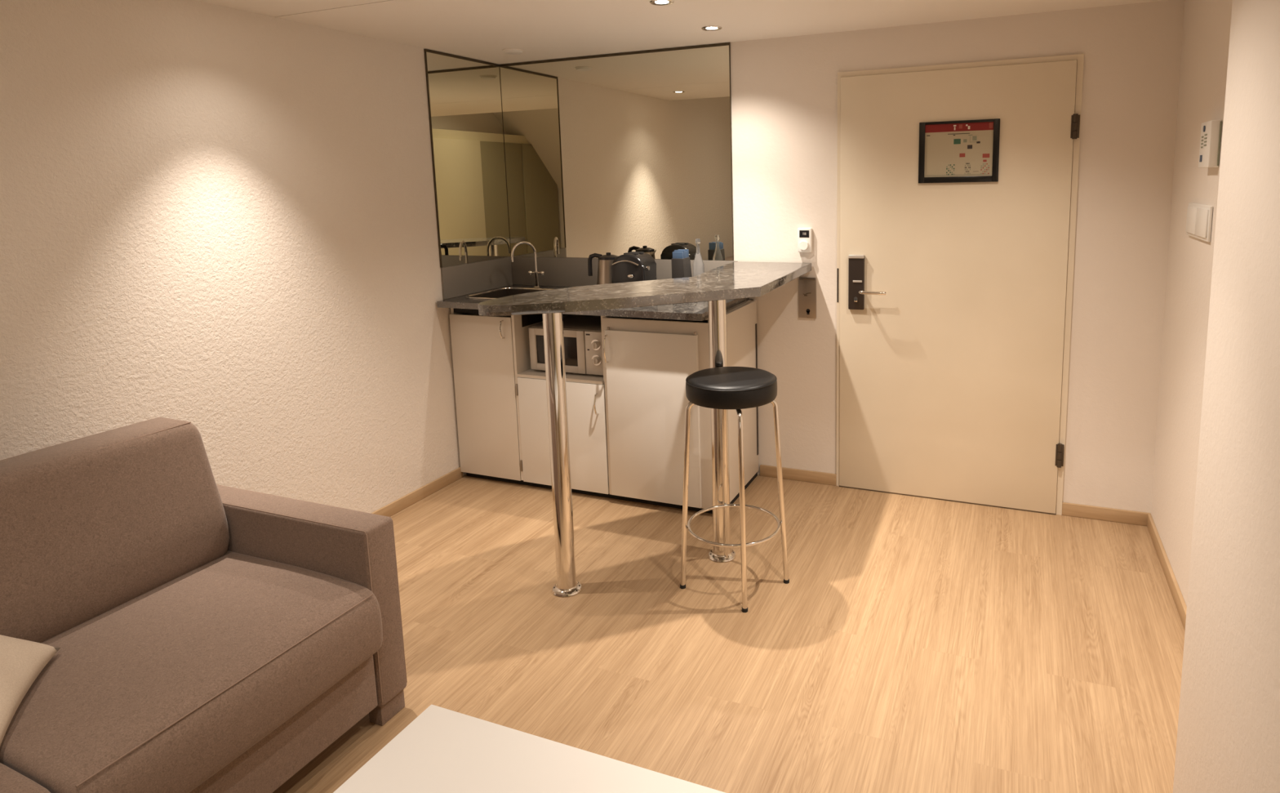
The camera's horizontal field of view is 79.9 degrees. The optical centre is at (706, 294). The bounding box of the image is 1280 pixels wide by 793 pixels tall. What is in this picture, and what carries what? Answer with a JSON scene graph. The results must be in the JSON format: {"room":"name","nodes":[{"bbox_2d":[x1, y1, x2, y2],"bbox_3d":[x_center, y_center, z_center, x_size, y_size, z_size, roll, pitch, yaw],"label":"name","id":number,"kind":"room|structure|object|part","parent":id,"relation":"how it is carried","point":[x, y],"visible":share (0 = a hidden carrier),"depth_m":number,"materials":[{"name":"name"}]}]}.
{"room":"studio apartment","nodes":[
{"label":"studio apartment","id":0,"kind":"room"},
{"bbox_2d":[0,0,510,512],"bbox_3d":[-2.157,-0.198,2.062,0.120,2.950,5.320,2,9,22],"label":"wall","id":1,"kind":"structure","parent":0,"point":[220,220],"depth_m":2.82,"materials":[{"name":"beige paint"}]},
{"bbox_2d":[370,466,462,516],"bbox_3d":[-1.588,1.052,3.399,0.014,0.059,1.475,2,9,22],"label":"baseboard","id":2,"kind":"structure","parent":1,"relation":"attached to","point":[389,509],"depth_m":3.78,"materials":[{"name":"brown wood"}]},
{"bbox_2d":[423,48,511,267],"bbox_3d":[-1.254,-0.712,4.062,0.009,1.074,0.586,2,9,22],"label":"wall mirror","id":3,"kind":"object","parent":1,"relation":"attached to","point":[464,94],"visible":1,"depth_m":4.03,"materials":[{"name":"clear mirror"}]},
{"bbox_2d":[440,256,512,299],"bbox_3d":[-1.241,-0.099,4.150,0.010,0.163,0.573,2,9,22],"label":"backsplash","id":4,"kind":"structure","parent":1,"relation":"attached to","point":[459,280],"depth_m":4.12,"materials":[{"name":"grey laminate"}]},
{"bbox_2d":[195,0,1167,64],"bbox_3d":[0.225,-1.433,2.492,4.121,0.741,2.380,2,9,22],"label":"ceiling","id":5,"kind":"structure","parent":0,"point":[475,29],"depth_m":3.15,"materials":[{"name":"white paint"}]},
{"bbox_2d":[502,48,524,54],"bbox_3d":[-0.968,-1.218,3.810,0.104,0.016,0.104,2,9,22],"label":"smoke detector","id":6,"kind":"object","parent":5,"relation":"attached to","point":[508,51],"visible":1,"depth_m":3.78,"materials":[{"name":"white plastic"}]},
{"bbox_2d":[649,0,674,5],"bbox_3d":[-0.168,-1.102,2.865,0.092,0.004,0.092,2,9,22],"label":"recessed light","id":7,"kind":"object","parent":5,"relation":"in","point":[658,2],"visible":1,"depth_m":2.87,"materials":[{"name":"silver metal"}]},
{"bbox_3d":[-0.168,-1.102,2.865,0.052,0.004,0.052,2,9,22],"label":"bulb","id":8,"kind":"part","parent":7,"relation":"part of","materials":[{"name":"white"}]},
{"bbox_2d":[701,26,721,31],"bbox_3d":[0.024,-1.181,3.371,0.092,0.004,0.092,2,9,22],"label":"recessed light","id":9,"kind":"object","parent":5,"relation":"in","point":[705,28],"visible":1,"depth_m":3.36,"materials":[{"name":"silver metal"}]},
{"bbox_2d":[272,473,1185,792],"bbox_3d":[-0.293,1.388,1.478,4.120,0.100,5.440,2,9,22],"label":"floor","id":10,"kind":"structure","parent":0,"point":[911,644],"depth_m":2.55,"materials":[{"name":"brown wood"}]},
{"bbox_2d":[0,417,407,792],"bbox_3d":[-1.656,0.912,1.601,1.031,0.865,1.734,2,9,22],"label":"sofa","id":11,"kind":"object","parent":10,"relation":"on","point":[211,637],"visible":0.99,"depth_m":1.93,"materials":[{"name":"beige fabric"}]},
{"bbox_2d":[0,762,50,792],"bbox_3d":[-1.720,1.046,1.236,0.866,0.207,0.754,2,9,22],"label":"seat cushion","id":12,"kind":"object","parent":11,"relation":"on","point":[15,777],"depth_m":1.44,"materials":[{"name":"beige fabric"}]},
{"bbox_2d":[0,634,60,745],"bbox_3d":[-1.558,0.802,1.552,0.260,0.172,0.430,-6,9,-26],"label":"throw pillow","id":13,"kind":"object","parent":11,"relation":"on","point":[21,660],"visible":1,"depth_m":1.65,"materials":[{"name":"beige fabric"}]},
{"bbox_2d":[0,417,229,642],"bbox_3d":[-1.707,0.704,2.003,0.283,0.569,0.747,2,9,22],"label":"backrest cushion","id":14,"kind":"object","parent":11,"relation":"on","point":[94,526],"depth_m":2.01,"materials":[{"name":"beige fabric"}]},
{"bbox_2d":[0,550,382,792],"bbox_3d":[-1.433,0.936,1.933,0.866,0.207,0.757,2,9,22],"label":"seat cushion","id":15,"kind":"object","parent":11,"relation":"on","point":[158,687],"depth_m":1.79,"materials":[{"name":"beige fabric"}]},
{"bbox_3d":[-1.370,0.895,2.369,0.982,0.538,0.106,2,9,22],"label":"arm","id":16,"kind":"part","parent":11,"relation":"part of","materials":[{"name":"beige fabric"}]},
{"bbox_2d":[448,307,525,484],"bbox_3d":[-1.045,0.485,4.154,0.387,0.936,0.583,2,9,22],"label":"base cabinet","id":17,"kind":"object","parent":10,"relation":"on","point":[482,347],"visible":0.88,"depth_m":3.92,"materials":[{"name":"beige laminate"}]},
{"bbox_3d":[-1.022,0.174,3.799,0.008,0.098,0.039,2,9,22],"label":"handle","id":18,"kind":"part","parent":17,"relation":"part of","materials":[{"name":"silver metal"}]},
{"bbox_2d":[333,704,725,792],"bbox_3d":[-0.238,1.158,1.141,1.020,0.450,0.692,2,9,22],"label":"table","id":19,"kind":"object","parent":10,"relation":"on","point":[442,749],"visible":1,"depth_m":1.44,"materials":[{"name":"white paint"}]},
{"bbox_2d":[511,313,613,497],"bbox_3d":[-0.627,0.500,3.985,0.514,0.936,0.583,2,9,22],"label":"base cabinet","id":20,"kind":"object","parent":10,"relation":"on","point":[585,393],"visible":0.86,"depth_m":3.77,"materials":[{"name":"beige laminate"}]},
{"bbox_3d":[-0.712,0.693,3.776,0.495,0.548,0.018,2,9,22],"label":"door","id":21,"kind":"part","parent":20,"relation":"part of","materials":[{"name":"white laminate"}]},
{"bbox_2d":[528,314,603,375],"bbox_3d":[-0.624,0.256,3.933,0.431,0.230,0.430,2,9,22],"label":"microwave oven","id":22,"kind":"object","parent":20,"relation":"in","point":[583,348],"visible":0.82,"depth_m":3.75,"materials":[{"name":"silver metal"}]},
{"bbox_3d":[-0.742,0.275,3.788,0.322,0.216,0.019,2,9,22],"label":"door","id":23,"kind":"part","parent":22,"relation":"part of","materials":[{"name":"silver metal"}]},
{"bbox_3d":[-0.542,0.283,3.707,0.104,0.216,0.017,2,9,22],"label":"control panel","id":24,"kind":"part","parent":22,"relation":"part of","materials":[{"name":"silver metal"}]},
{"bbox_3d":[-0.539,0.243,3.676,0.052,0.052,0.027,2,9,22],"label":"knob","id":25,"kind":"part","parent":22,"relation":"part of","materials":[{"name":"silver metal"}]},
{"bbox_3d":[-0.537,0.318,3.687,0.052,0.052,0.027,2,9,22],"label":"knob","id":26,"kind":"part","parent":22,"relation":"part of","materials":[{"name":"silver metal"}]},
{"bbox_2d":[436,284,749,320],"bbox_3d":[-0.573,0.027,3.863,1.450,0.031,0.630,2,9,22],"label":"countertop","id":27,"kind":"structure","parent":20,"relation":"on","point":[694,311],"depth_m":3.49,"materials":[{"name":"stone"}]},
{"bbox_2d":[465,287,551,327],"bbox_3d":[-1.026,0.061,4.052,0.379,0.146,0.374,2,9,22],"label":"sink","id":28,"kind":"object","parent":27,"relation":"in","point":[526,319],"visible":0.37,"depth_m":4.11,"materials":[{"name":"silver metal"}]},
{"bbox_2d":[511,240,545,288],"bbox_3d":[-0.994,-0.166,4.207,0.182,0.268,0.086,-5,9,-26],"label":"tap","id":29,"kind":"object","parent":27,"relation":"on","point":[535,273],"visible":1,"depth_m":4.22,"materials":[{"name":"silver metal"}]},
{"bbox_3d":[-1.002,-0.207,4.177,0.155,0.177,0.015,-9,11,-40],"label":"spout","id":30,"kind":"part","parent":29,"relation":"part of","materials":[{"name":"silver metal"}]},
{"bbox_3d":[-0.947,-0.122,4.236,0.106,0.026,0.026,2,9,22],"label":"cross handle","id":31,"kind":"part","parent":29,"relation":"part of","materials":[{"name":"silver metal"}]},
{"bbox_2d":[587,252,618,284],"bbox_3d":[-0.507,-0.113,3.940,0.156,0.218,0.170,-7,10,-34],"label":"kettle","id":32,"kind":"object","parent":27,"relation":"on","point":[605,261],"visible":0.57,"depth_m":3.88,"materials":[{"name":"metal"}]},
{"bbox_3d":[-0.578,-0.158,3.949,0.079,0.119,0.022,1,9,15],"label":"handle","id":33,"kind":"part","parent":32,"relation":"part of","materials":[{"name":"black plastic"}]},
{"bbox_3d":[-0.505,-0.203,3.921,0.108,0.034,0.108,2,9,22],"label":"lid","id":34,"kind":"part","parent":32,"relation":"part of","materials":[{"name":"black plastic"}]},
{"bbox_2d":[611,251,656,283],"bbox_3d":[-0.358,-0.098,3.792,0.200,0.226,0.167,2,9,22],"label":"toaster","id":35,"kind":"object","parent":27,"relation":"on","point":[632,266],"visible":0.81,"depth_m":3.73,"materials":[{"name":"black plastic"}]},
{"bbox_3d":[-0.371,-0.091,3.715,0.034,0.021,0.016,2,9,22],"label":"lever","id":36,"kind":"part","parent":35,"relation":"part of","materials":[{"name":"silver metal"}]},
{"bbox_2d":[671,248,692,278],"bbox_3d":[-0.106,-0.102,3.740,0.101,0.238,0.090,2,9,22],"label":"box","id":37,"kind":"object","parent":27,"relation":"on","point":[681,261],"visible":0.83,"depth_m":3.71,"materials":[{"name":"black plastic"}]},
{"bbox_2d":[693,238,704,276],"bbox_3d":[-0.040,-0.140,3.821,0.058,0.286,0.058,2,9,22],"label":"glass bottle","id":38,"kind":"object","parent":27,"relation":"on","point":[698,264],"visible":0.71,"depth_m":3.80,"materials":[{"name":"clear glass"}]},
{"bbox_3d":[-0.529,0.525,3.651,0.008,0.109,0.039,2,9,22],"label":"handle","id":39,"kind":"part","parent":20,"relation":"part of","materials":[{"name":"silver metal"}]},
{"bbox_2d":[478,261,811,596],"bbox_3d":[-0.050,0.505,3.204,0.672,1.130,1.685,6,11,40],"label":"bar table","id":40,"kind":"object","parent":10,"relation":"on","point":[736,279],"depth_m":2.87,"materials":[{"name":"stone"}]},
{"bbox_3d":[-0.547,0.590,2.839,0.116,1.092,0.116,2,9,22],"label":"post","id":41,"kind":"part","parent":40,"relation":"part of","materials":[{"name":"silver metal"}]},
{"bbox_3d":[0.053,0.541,3.073,0.116,1.092,0.116,2,9,22],"label":"post","id":42,"kind":"part","parent":40,"relation":"part of","materials":[{"name":"silver metal"}]},
{"bbox_2d":[601,299,759,513],"bbox_3d":[-0.118,0.521,3.767,0.592,0.936,0.603,2,9,22],"label":"base cabinet","id":43,"kind":"object","parent":10,"relation":"on","point":[648,362],"visible":0.81,"depth_m":3.55,"materials":[{"name":"beige laminate"}]},
{"bbox_3d":[-0.471,0.254,3.562,0.008,0.138,0.039,2,9,22],"label":"handle","id":44,"kind":"part","parent":43,"relation":"part of","materials":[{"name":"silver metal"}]},
{"bbox_3d":[-0.249,0.573,3.548,0.468,0.813,0.020,2,9,22],"label":"door","id":45,"kind":"part","parent":43,"relation":"part of","materials":[{"name":"white laminate"}]},
{"bbox_3d":[0.154,0.513,3.683,0.017,0.904,0.548,2,9,22],"label":"panel","id":46,"kind":"part","parent":43,"relation":"part of","materials":[{"name":"beige laminate"}]},
{"bbox_2d":[680,366,789,612],"bbox_3d":[0.101,0.705,2.871,0.356,0.824,0.356,7,12,43],"label":"bar stool","id":47,"kind":"object","parent":10,"relation":"on","point":[723,388],"visible":1,"depth_m":2.78,"materials":[{"name":"chrome"},{"name":"black leather"},{"name":"black rubber"}]},
{"bbox_3d":[-0.033,0.748,2.865,0.151,0.732,0.020,-2,8,-5],"label":"leg","id":48,"kind":"part","parent":47,"relation":"part of","materials":[{"name":"silver metal"}]},
{"bbox_3d":[0.081,0.724,3.008,0.019,0.732,0.148,-3,9,-9],"label":"leg","id":49,"kind":"part","parent":47,"relation":"part of","materials":[{"name":"silver metal"}]},
{"bbox_3d":[0.092,0.338,2.817,0.339,0.082,0.339,2,9,22],"label":"seat","id":50,"kind":"part","parent":47,"relation":"part of","materials":[{"name":"black leather"}]},
{"bbox_3d":[0.121,0.762,2.749,0.019,0.732,0.141,-3,9,-8],"label":"leg","id":51,"kind":"part","parent":47,"relation":"part of","materials":[{"name":"silver metal"}]},
{"bbox_3d":[0.236,0.740,2.879,0.149,0.732,0.020,-1,8,-1],"label":"leg","id":52,"kind":"part","parent":47,"relation":"part of","materials":[{"name":"silver metal"}]},
{"bbox_2d":[505,0,1184,512],"bbox_3d":[0.416,-0.147,3.851,3.541,2.209,0.120,2,9,22],"label":"wall","id":53,"kind":"structure","parent":0,"point":[784,90],"depth_m":3.35,"materials":[{"name":"beige paint"}]},
{"bbox_2d":[499,42,733,260],"bbox_3d":[-0.510,-0.730,4.069,1.378,1.074,0.009,2,9,22],"label":"wall mirror","id":54,"kind":"object","parent":53,"relation":"attached to","point":[618,153],"visible":0.91,"depth_m":4.04,"materials":[{"name":"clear mirror"}]},
{"bbox_2d":[511,256,737,286],"bbox_3d":[-0.487,-0.117,4.156,1.399,0.163,0.010,2,9,22],"label":"backsplash","id":55,"kind":"structure","parent":53,"relation":"attached to","point":[559,271],"depth_m":4.27,"materials":[{"name":"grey laminate"}]},
{"bbox_2d":[797,227,812,252],"bbox_3d":[0.479,-0.268,3.716,0.070,0.120,0.044,2,9,22],"label":"thermostat","id":56,"kind":"object","parent":53,"relation":"attached to","point":[804,234],"visible":1,"depth_m":3.71,"materials":[{"name":"white plastic"}]},
{"bbox_2d":[798,277,816,318],"bbox_3d":[0.502,0.014,3.768,0.087,0.201,0.013,2,9,22],"label":"socket plate","id":57,"kind":"object","parent":53,"relation":"attached to","point":[806,286],"visible":1,"depth_m":3.76,"materials":[{"name":"silver metal"}]},
{"bbox_2d":[760,464,1151,525],"bbox_3d":[1.113,0.952,3.664,1.793,0.059,0.014,2,9,22],"label":"baseboard","id":58,"kind":"structure","parent":53,"relation":"attached to","point":[1112,514],"depth_m":3.43,"materials":[{"name":"brown wood"}]},
{"bbox_2d":[836,53,1084,515],"bbox_3d":[1.121,-0.021,3.522,1.035,2.025,0.208,2,9,22],"label":"door","id":59,"kind":"structure","parent":53,"relation":"in","point":[954,300],"depth_m":3.49,"materials":[{"name":"paint"}]},
{"bbox_3d":[0.639,-0.047,3.696,0.007,0.166,0.002,2,9,22],"label":"strike plate","id":60,"kind":"part","parent":59,"relation":"part of","materials":[{"name":"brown metal"}]},
{"bbox_3d":[0.718,-0.061,3.640,0.074,0.262,0.021,2,9,22],"label":"lock plate","id":61,"kind":"part","parent":59,"relation":"part of","materials":[{"name":"brown metal"}]},
{"bbox_3d":[0.783,-0.012,3.580,0.131,0.018,0.058,2,9,22],"label":"handle","id":62,"kind":"part","parent":59,"relation":"part of","materials":[{"name":"silver metal"}]},
{"bbox_2d":[918,118,999,182],"bbox_3d":[1.121,-0.637,3.386,0.340,0.271,0.014,2,9,22],"label":"framed notice","id":63,"kind":"object","parent":59,"relation":"attached to","point":[963,150],"visible":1,"depth_m":3.38,"materials":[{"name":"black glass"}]},
{"bbox_2d":[1151,0,1232,605],"bbox_3d":[0.988,-0.071,0.720,0.120,2.950,5.200,2,9,22],"label":"wall","id":64,"kind":"structure","parent":0,"point":[1206,24],"depth_m":2.77,"materials":[{"name":"beige paint"}]},
{"bbox_2d":[1146,513,1186,631],"bbox_3d":[1.609,1.108,2.533,0.014,0.059,1.725,2,9,22],"label":"baseboard","id":65,"kind":"structure","parent":64,"relation":"attached to","point":[1181,606],"depth_m":2.87,"materials":[{"name":"brown wood"}]},
{"bbox_2d":[1185,202,1213,242],"bbox_3d":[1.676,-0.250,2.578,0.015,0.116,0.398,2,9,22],"label":"light switch","id":66,"kind":"object","parent":64,"relation":"attached to","point":[1199,216],"visible":1,"depth_m":2.56,"materials":[{"name":"white plastic"}]},
{"bbox_2d":[1198,120,1222,168],"bbox_3d":[1.629,-0.487,2.463,0.032,0.147,0.148,2,9,22],"label":"control unit","id":67,"kind":"object","parent":64,"relation":"attached to","point":[1211,131],"visible":1,"depth_m":2.41,"materials":[{"name":"white plastic"}]},
{"bbox_2d":[1173,0,1279,792],"bbox_3d":[1.008,0.229,1.218,0.196,2.209,0.880,2,9,22],"label":"wall","id":68,"kind":"structure","parent":0,"point":[1228,740],"depth_m":1.37,"materials":[{"name":"beige paint"}]}
]}

